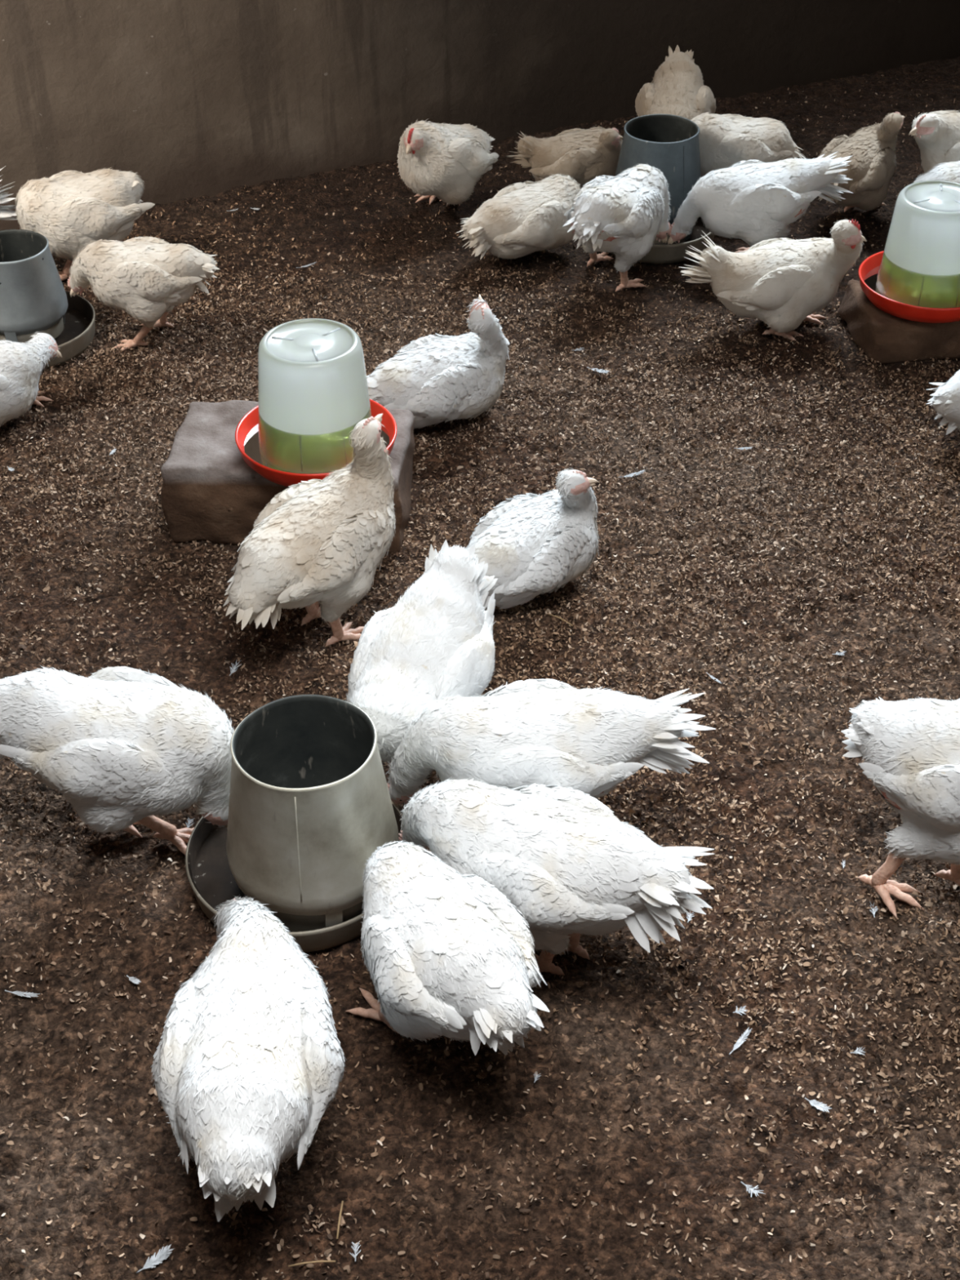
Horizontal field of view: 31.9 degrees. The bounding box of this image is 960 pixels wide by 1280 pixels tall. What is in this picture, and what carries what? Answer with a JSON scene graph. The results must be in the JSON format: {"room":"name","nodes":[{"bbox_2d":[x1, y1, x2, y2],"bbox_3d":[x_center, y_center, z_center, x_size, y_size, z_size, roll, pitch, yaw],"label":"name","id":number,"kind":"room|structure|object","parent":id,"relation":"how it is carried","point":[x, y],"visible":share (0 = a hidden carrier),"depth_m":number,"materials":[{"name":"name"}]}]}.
{"room":"farm building","nodes":[
{"label":"farm building","id":0,"kind":"room"},
{"bbox_2d":[0,56,959,1279],"bbox_3d":[0.000,-0.428,3.181,3.500,0.034,4.000,0,39,0],"label":"floor","id":1,"kind":"structure","parent":0,"point":[474,1229],"depth_m":2.28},
{"bbox_2d":[0,165,17,220],"bbox_3d":[-1.155,-0.855,3.443,0.274,0.325,0.407,30,47,32],"label":"hen","id":2,"kind":"object","parent":1,"relation":"on","point":[6,214],"visible":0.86,"depth_m":3.47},
{"bbox_2d":[4,990,40,997],"bbox_3d":[-0.567,0.438,2.083,0.047,0.005,0.008,7,39,9],"label":"feather","id":3,"kind":"object","parent":1,"relation":"on","point":[16,993],"visible":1,"depth_m":2.08,"materials":[{"name":"white"}]},
{"bbox_2d":[0,331,62,426],"bbox_3d":[-0.922,-0.478,3.099,0.215,0.167,0.321,29,47,31],"label":"hen","id":4,"kind":"object","parent":1,"relation":"on","point":[21,364],"visible":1,"depth_m":3.06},
{"bbox_2d":[0,229,95,371],"bbox_3d":[-0.915,-0.684,3.326,0.286,0.208,0.286,13,40,16],"label":"pet feeder","id":5,"kind":"object","parent":1,"relation":"on","point":[33,298],"visible":0.86,"depth_m":3.29,"materials":[{"name":"grey metal"}]},
{"bbox_2d":[13,166,155,280],"bbox_3d":[-0.828,-0.872,3.535,0.280,0.236,0.213,-26,45,-29],"label":"hen","id":6,"kind":"object","parent":1,"relation":"on","point":[73,210],"visible":0.88,"depth_m":3.45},
{"bbox_2d":[0,666,234,854],"bbox_3d":[-0.498,0.163,2.207,0.375,0.281,0.205,-3,39,-4],"label":"hen","id":7,"kind":"object","parent":1,"relation":"on","point":[125,746],"visible":0.99,"depth_m":2.12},
{"bbox_2d":[126,974,140,983],"bbox_3d":[-0.432,0.424,2.095,0.023,0.003,0.009,23,44,26],"label":"feather","id":8,"kind":"object","parent":1,"relation":"on","point":[134,980],"visible":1,"depth_m":2.10,"materials":[{"name":"white"}]},
{"bbox_2d":[136,1244,174,1273],"bbox_3d":[-0.349,0.665,1.803,0.047,0.005,0.014,-28,46,-30],"label":"feather","id":9,"kind":"object","parent":1,"relation":"on","point":[163,1254],"visible":1,"depth_m":1.80,"materials":[{"name":"white"}]},
{"bbox_2d":[186,818,193,827],"bbox_3d":[-0.400,0.254,2.317,0.012,0.004,0.023,0,39,0],"label":"feather","id":10,"kind":"object","parent":1,"relation":"on","point":[189,820],"visible":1,"depth_m":2.32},
{"bbox_2d":[229,660,240,675],"bbox_3d":[-0.378,0.043,2.585,0.016,0.005,0.037,10,40,12],"label":"feather","id":11,"kind":"object","parent":1,"relation":"on","point":[233,670],"visible":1,"depth_m":2.59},
{"bbox_2d":[150,894,346,1222],"bbox_3d":[-0.259,0.463,1.857,0.208,0.250,0.425,-9,40,-11],"label":"hen","id":12,"kind":"object","parent":1,"relation":"on","point":[248,1064],"visible":1,"depth_m":1.75,"materials":[{"name":"white"}]},
{"bbox_2d":[160,400,414,554],"bbox_3d":[-0.322,-0.279,2.873,0.404,0.170,0.247,3,39,3],"label":"block","id":13,"kind":"object","parent":1,"relation":"on","point":[209,492],"visible":0.47,"depth_m":2.79,"materials":[{"name":"brown concrete"}]},
{"bbox_2d":[235,318,396,486],"bbox_3d":[-0.268,-0.391,2.715,0.265,0.210,0.265,-11,40,-13],"label":"poultry drinker","id":14,"kind":"object","parent":13,"relation":"on","point":[313,387],"visible":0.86,"depth_m":2.66,"materials":[{"name":"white plastic"}]},
{"bbox_2d":[257,318,371,464],"bbox_3d":[-0.268,-0.397,2.710,0.190,0.196,0.190,0,39,0],"label":"jar","id":15,"kind":"object","parent":14,"relation":"on","point":[313,387],"depth_m":2.65,"materials":[{"name":"plastic"}]},
{"bbox_2d":[235,399,396,486],"bbox_3d":[-0.268,-0.326,2.767,0.265,0.044,0.265,-11,40,-13],"label":"tray","id":16,"kind":"object","parent":14,"relation":"attached to","point":[277,464],"depth_m":2.70,"materials":[{"name":"plastic"}]},
{"bbox_2d":[185,694,402,952],"bbox_3d":[-0.239,0.205,2.164,0.298,0.274,0.298,0,39,0],"label":"pet feeder","id":17,"kind":"object","parent":1,"relation":"on","point":[310,802],"visible":0.77,"depth_m":2.09,"materials":[{"name":"metal"}]},
{"bbox_2d":[297,262,316,267],"bbox_3d":[-0.375,-0.812,3.639,0.051,0.005,0.008,-19,42,-22],"label":"feather","id":18,"kind":"object","parent":1,"relation":"on","point":[309,264],"visible":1,"depth_m":3.64,"materials":[{"name":"white"}]},
{"bbox_2d":[288,1260,335,1266],"bbox_3d":[-0.179,0.665,1.793,0.050,0.006,0.002,-4,39,-4],"label":"straw","id":19,"kind":"object","parent":1,"relation":"on","point":[315,1261],"visible":1,"depth_m":1.79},
{"bbox_2d":[336,1200,343,1239],"bbox_3d":[-0.153,0.632,1.834,0.002,0.006,0.045,3,39,3],"label":"straw","id":20,"kind":"object","parent":1,"relation":"on","point":[342,1202],"visible":1,"depth_m":1.83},
{"bbox_2d":[349,1240,360,1262],"bbox_3d":[-0.135,0.661,1.816,0.012,0.004,0.024,0,39,0],"label":"feather","id":21,"kind":"object","parent":1,"relation":"on","point":[357,1244],"visible":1,"depth_m":1.82,"materials":[{"name":"white"}]},
{"bbox_2d":[346,539,497,771],"bbox_3d":[-0.084,0.053,2.327,0.214,0.302,0.310,1,39,1],"label":"hen","id":22,"kind":"object","parent":1,"relation":"on","point":[437,642],"visible":0.8,"depth_m":2.25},
{"bbox_2d":[366,294,509,428],"bbox_3d":[-0.090,-0.515,3.062,0.303,0.278,0.192,-8,39,-10],"label":"hen","id":23,"kind":"object","parent":1,"relation":"on","point":[438,379],"visible":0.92,"depth_m":3.03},
{"bbox_2d":[345,840,549,1055],"bbox_3d":[-0.046,0.373,1.960,0.193,0.262,0.384,-15,41,-18],"label":"hen","id":24,"kind":"object","parent":1,"relation":"on","point":[446,953],"visible":1,"depth_m":1.85,"materials":[{"name":"white"}]},
{"bbox_2d":[396,120,498,206],"bbox_3d":[-0.074,-1.072,3.767,0.245,0.258,0.252,-10,40,-12],"label":"hen","id":25,"kind":"object","parent":1,"relation":"on","point":[445,162],"visible":1,"depth_m":3.67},
{"bbox_2d":[0,71,959,1279],"bbox_3d":[0.000,-0.439,3.188,3.406,0.043,3.635,0,39,0],"label":"wood shavings","id":26,"kind":"object","parent":1,"relation":"on","point":[305,1217],"visible":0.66,"depth_m":2.79},
{"bbox_2d":[67,236,219,351],"bbox_3d":[-0.654,-0.677,3.289,0.284,0.240,0.187,19,42,22],"label":"hen","id":27,"kind":"object","parent":26,"relation":"on","point":[144,277],"visible":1,"depth_m":3.21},
{"bbox_2d":[222,413,395,647],"bbox_3d":[-0.256,-0.140,2.513,0.314,0.371,0.192,-24,44,-27],"label":"hen","id":28,"kind":"object","parent":26,"relation":"on","point":[324,541],"visible":1,"depth_m":2.46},
{"bbox_2d":[587,367,608,373],"bbox_3d":[0.231,-0.528,3.289,0.049,0.005,0.013,19,42,22],"label":"feather","id":29,"kind":"object","parent":26,"relation":"on","point":[593,369],"visible":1,"depth_m":3.29,"materials":[{"name":"white"}]},
{"bbox_2d":[457,173,581,259],"bbox_3d":[0.089,-0.906,3.623,0.293,0.162,0.182,-12,40,-14],"label":"hen","id":30,"kind":"object","parent":1,"relation":"on","point":[521,220],"visible":0.92,"depth_m":3.57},
{"bbox_2d":[465,467,599,609],"bbox_3d":[0.068,-0.166,2.656,0.293,0.229,0.182,-17,42,-20],"label":"hen","id":31,"kind":"object","parent":1,"relation":"on","point":[534,544],"visible":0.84,"depth_m":2.62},
{"bbox_2d":[533,1073,541,1083],"bbox_3d":[0.068,0.516,1.983,0.009,0.003,0.016,0,39,0],"label":"feather","id":32,"kind":"object","parent":1,"relation":"on","point":[537,1075],"visible":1,"depth_m":1.98,"materials":[{"name":"white"}]},
{"bbox_2d":[386,679,715,806],"bbox_3d":[0.087,0.176,2.213,0.416,0.253,0.199,-7,39,-9],"label":"hen","id":33,"kind":"object","parent":1,"relation":"on","point":[517,734],"visible":0.83,"depth_m":2.13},
{"bbox_2d":[398,776,714,975],"bbox_3d":[0.069,0.294,2.062,0.436,0.258,0.196,24,45,27],"label":"hen","id":34,"kind":"object","parent":1,"relation":"on","point":[560,855],"visible":0.88,"depth_m":1.96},
{"bbox_2d":[547,613,573,626],"bbox_3d":[0.127,-0.033,2.665,0.050,0.006,0.002,28,46,30],"label":"straw","id":35,"kind":"object","parent":1,"relation":"on","point":[548,613],"visible":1,"depth_m":2.66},
{"bbox_2d":[508,125,622,188],"bbox_3d":[0.195,-1.108,3.845,0.266,0.168,0.166,4,39,5],"label":"hen","id":36,"kind":"object","parent":1,"relation":"on","point":[584,155],"visible":0.84,"depth_m":3.80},
{"bbox_2d":[563,163,671,291],"bbox_3d":[0.284,-0.846,3.492,0.185,0.249,0.307,12,40,14],"label":"hen","id":37,"kind":"object","parent":1,"relation":"on","point":[623,214],"visible":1,"depth_m":3.40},
{"bbox_2d":[617,470,644,477],"bbox_3d":[0.271,-0.294,2.987,0.054,0.006,0.009,-13,40,-16],"label":"feather","id":38,"kind":"object","parent":1,"relation":"on","point":[640,472],"visible":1,"depth_m":2.99,"materials":[{"name":"white"}]},
{"bbox_2d":[608,114,715,263],"bbox_3d":[0.390,-1.000,3.684,0.276,0.254,0.276,-23,44,-26],"label":"pet feeder","id":39,"kind":"object","parent":1,"relation":"on","point":[669,144],"visible":0.39,"depth_m":3.63,"materials":[{"name":"metal"}]},
{"bbox_2d":[635,44,716,119],"bbox_3d":[0.460,-1.228,3.961,0.190,0.259,0.325,-2,39,-3],"label":"hen","id":40,"kind":"object","parent":1,"relation":"on","point":[677,87],"visible":0.67,"depth_m":3.89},
{"bbox_2d":[686,911,693,922],"bbox_3d":[0.274,0.359,2.184,0.011,0.003,0.020,0,39,0],"label":"feather","id":41,"kind":"object","parent":1,"relation":"on","point":[689,916],"visible":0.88,"depth_m":2.18,"materials":[{"name":"white"}]},
{"bbox_2d":[706,672,723,683],"bbox_3d":[0.357,0.058,2.556,0.005,0.004,0.035,-26,46,-29],"label":"feather","id":42,"kind":"object","parent":1,"relation":"on","point":[713,677],"visible":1,"depth_m":2.56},
{"bbox_2d":[733,1005,746,1015],"bbox_3d":[0.320,0.456,2.066,0.019,0.004,0.015,0,39,0],"label":"feather","id":43,"kind":"object","parent":1,"relation":"on","point":[736,1010],"visible":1,"depth_m":2.07,"materials":[{"name":"white"}]},
{"bbox_2d":[728,1026,751,1054],"bbox_3d":[0.314,0.485,2.030,0.008,0.005,0.049,26,46,29],"label":"feather","id":44,"kind":"object","parent":1,"relation":"on","point":[740,1041],"visible":1,"depth_m":2.03,"materials":[{"name":"white"}]},
{"bbox_2d":[733,447,752,449],"bbox_3d":[0.480,-0.350,3.063,0.035,0.004,0.008,0,39,0],"label":"feather","id":45,"kind":"object","parent":1,"relation":"on","point":[740,448],"visible":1,"depth_m":3.06,"materials":[{"name":"white"}]},
{"bbox_2d":[689,111,805,176],"bbox_3d":[0.598,-1.085,3.804,0.268,0.232,0.183,13,40,15],"label":"hen","id":46,"kind":"object","parent":1,"relation":"on","point":[725,140],"visible":0.72,"depth_m":3.73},
{"bbox_2d":[741,1181,765,1197],"bbox_3d":[0.304,0.610,1.870,0.016,0.004,0.026,-17,42,-20],"label":"feather","id":47,"kind":"object","parent":1,"relation":"on","point":[747,1187],"visible":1,"depth_m":1.87,"materials":[{"name":"white"}]},
{"bbox_2d":[667,151,853,253],"bbox_3d":[0.606,-0.913,3.589,0.376,0.232,0.181,-14,41,-17],"label":"hen","id":48,"kind":"object","parent":1,"relation":"on","point":[753,202],"visible":0.98,"depth_m":3.52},
{"bbox_2d":[680,217,866,340],"bbox_3d":[0.590,-0.750,3.330,0.364,0.302,0.217,16,41,19],"label":"hen","id":49,"kind":"object","parent":1,"relation":"on","point":[782,282],"visible":1,"depth_m":3.30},
{"bbox_2d":[804,1097,831,1111],"bbox_3d":[0.392,0.540,1.952,0.033,0.004,0.012,23,44,26],"label":"feather","id":50,"kind":"object","parent":1,"relation":"on","point":[817,1104],"visible":1,"depth_m":1.95,"materials":[{"name":"white"}]},
{"bbox_2d":[831,651,848,655],"bbox_3d":[0.559,0.021,2.608,0.026,0.004,0.011,0,39,0],"label":"feather","id":51,"kind":"object","parent":1,"relation":"on","point":[840,653],"visible":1,"depth_m":2.61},
{"bbox_2d":[849,1047,864,1054],"bbox_3d":[0.453,0.493,2.017,0.019,0.003,0.012,0,39,0],"label":"feather","id":52,"kind":"object","parent":1,"relation":"on","point":[856,1051],"visible":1,"depth_m":2.02,"materials":[{"name":"white"}]},
{"bbox_2d":[817,111,905,212],"bbox_3d":[0.840,-1.063,3.753,0.179,0.263,0.252,10,40,12],"label":"hen","id":53,"kind":"object","parent":1,"relation":"on","point":[871,168],"visible":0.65,"depth_m":3.72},
{"bbox_2d":[869,902,878,917],"bbox_3d":[0.515,0.353,2.196,0.012,0.003,0.026,0,39,0],"label":"feather","id":54,"kind":"object","parent":1,"relation":"on","point":[873,908],"visible":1,"depth_m":2.19,"materials":[{"name":"white"}]},
{"bbox_2d":[838,279,959,364],"bbox_3d":[0.912,-0.652,3.389,0.327,0.109,0.232,-5,39,-6],"label":"block","id":55,"kind":"object","parent":1,"relation":"on","point":[884,337],"visible":0.63,"depth_m":3.30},
{"bbox_2d":[858,180,959,323],"bbox_3d":[0.883,-0.765,3.275,0.269,0.214,0.269,26,46,29],"label":"poultry drinker","id":56,"kind":"object","parent":55,"relation":"on","point":[916,277],"visible":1,"depth_m":3.23,"materials":[{"name":"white plastic"}]},
{"bbox_2d":[858,250,959,323],"bbox_3d":[0.883,-0.699,3.327,0.269,0.044,0.269,26,46,29],"label":"tray","id":57,"kind":"object","parent":56,"relation":"attached to","point":[893,297],"depth_m":3.25,"materials":[{"name":"plastic"}]},
{"bbox_2d":[840,696,959,918],"bbox_3d":[0.630,0.165,2.136,0.243,0.366,0.315,-19,43,-23],"label":"hen","id":58,"kind":"object","parent":1,"relation":"on","point":[909,750],"visible":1,"depth_m":2.12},
{"bbox_2d":[908,109,959,172],"bbox_3d":[1.091,-1.080,3.747,0.421,0.295,0.206,-11,40,-13],"label":"hen","id":59,"kind":"object","parent":1,"relation":"on","point":[936,134],"visible":0.76,"depth_m":3.69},
{"bbox_2d":[911,160,959,183],"bbox_3d":[1.067,-0.936,3.607,0.285,0.245,0.198,-8,39,-9],"label":"hen","id":60,"kind":"object","parent":1,"relation":"on","point":[945,171],"visible":0.2,"depth_m":3.55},
{"bbox_2d":[926,369,959,435],"bbox_3d":[0.978,-0.469,3.042,0.294,0.232,0.254,19,43,23],"label":"hen","id":61,"kind":"object","parent":1,"relation":"on","point":[945,401],"visible":1,"depth_m":3.02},
{"bbox_2d":[0,0,959,231],"bbox_3d":[-0.256,-2.253,3.332,4.349,2.750,0.154,-16,41,-19],"label":"wall","id":62,"kind":"structure","parent":0,"point":[358,73],"depth_m":3.96,"materials":[{"name":"paint"}]}
]}

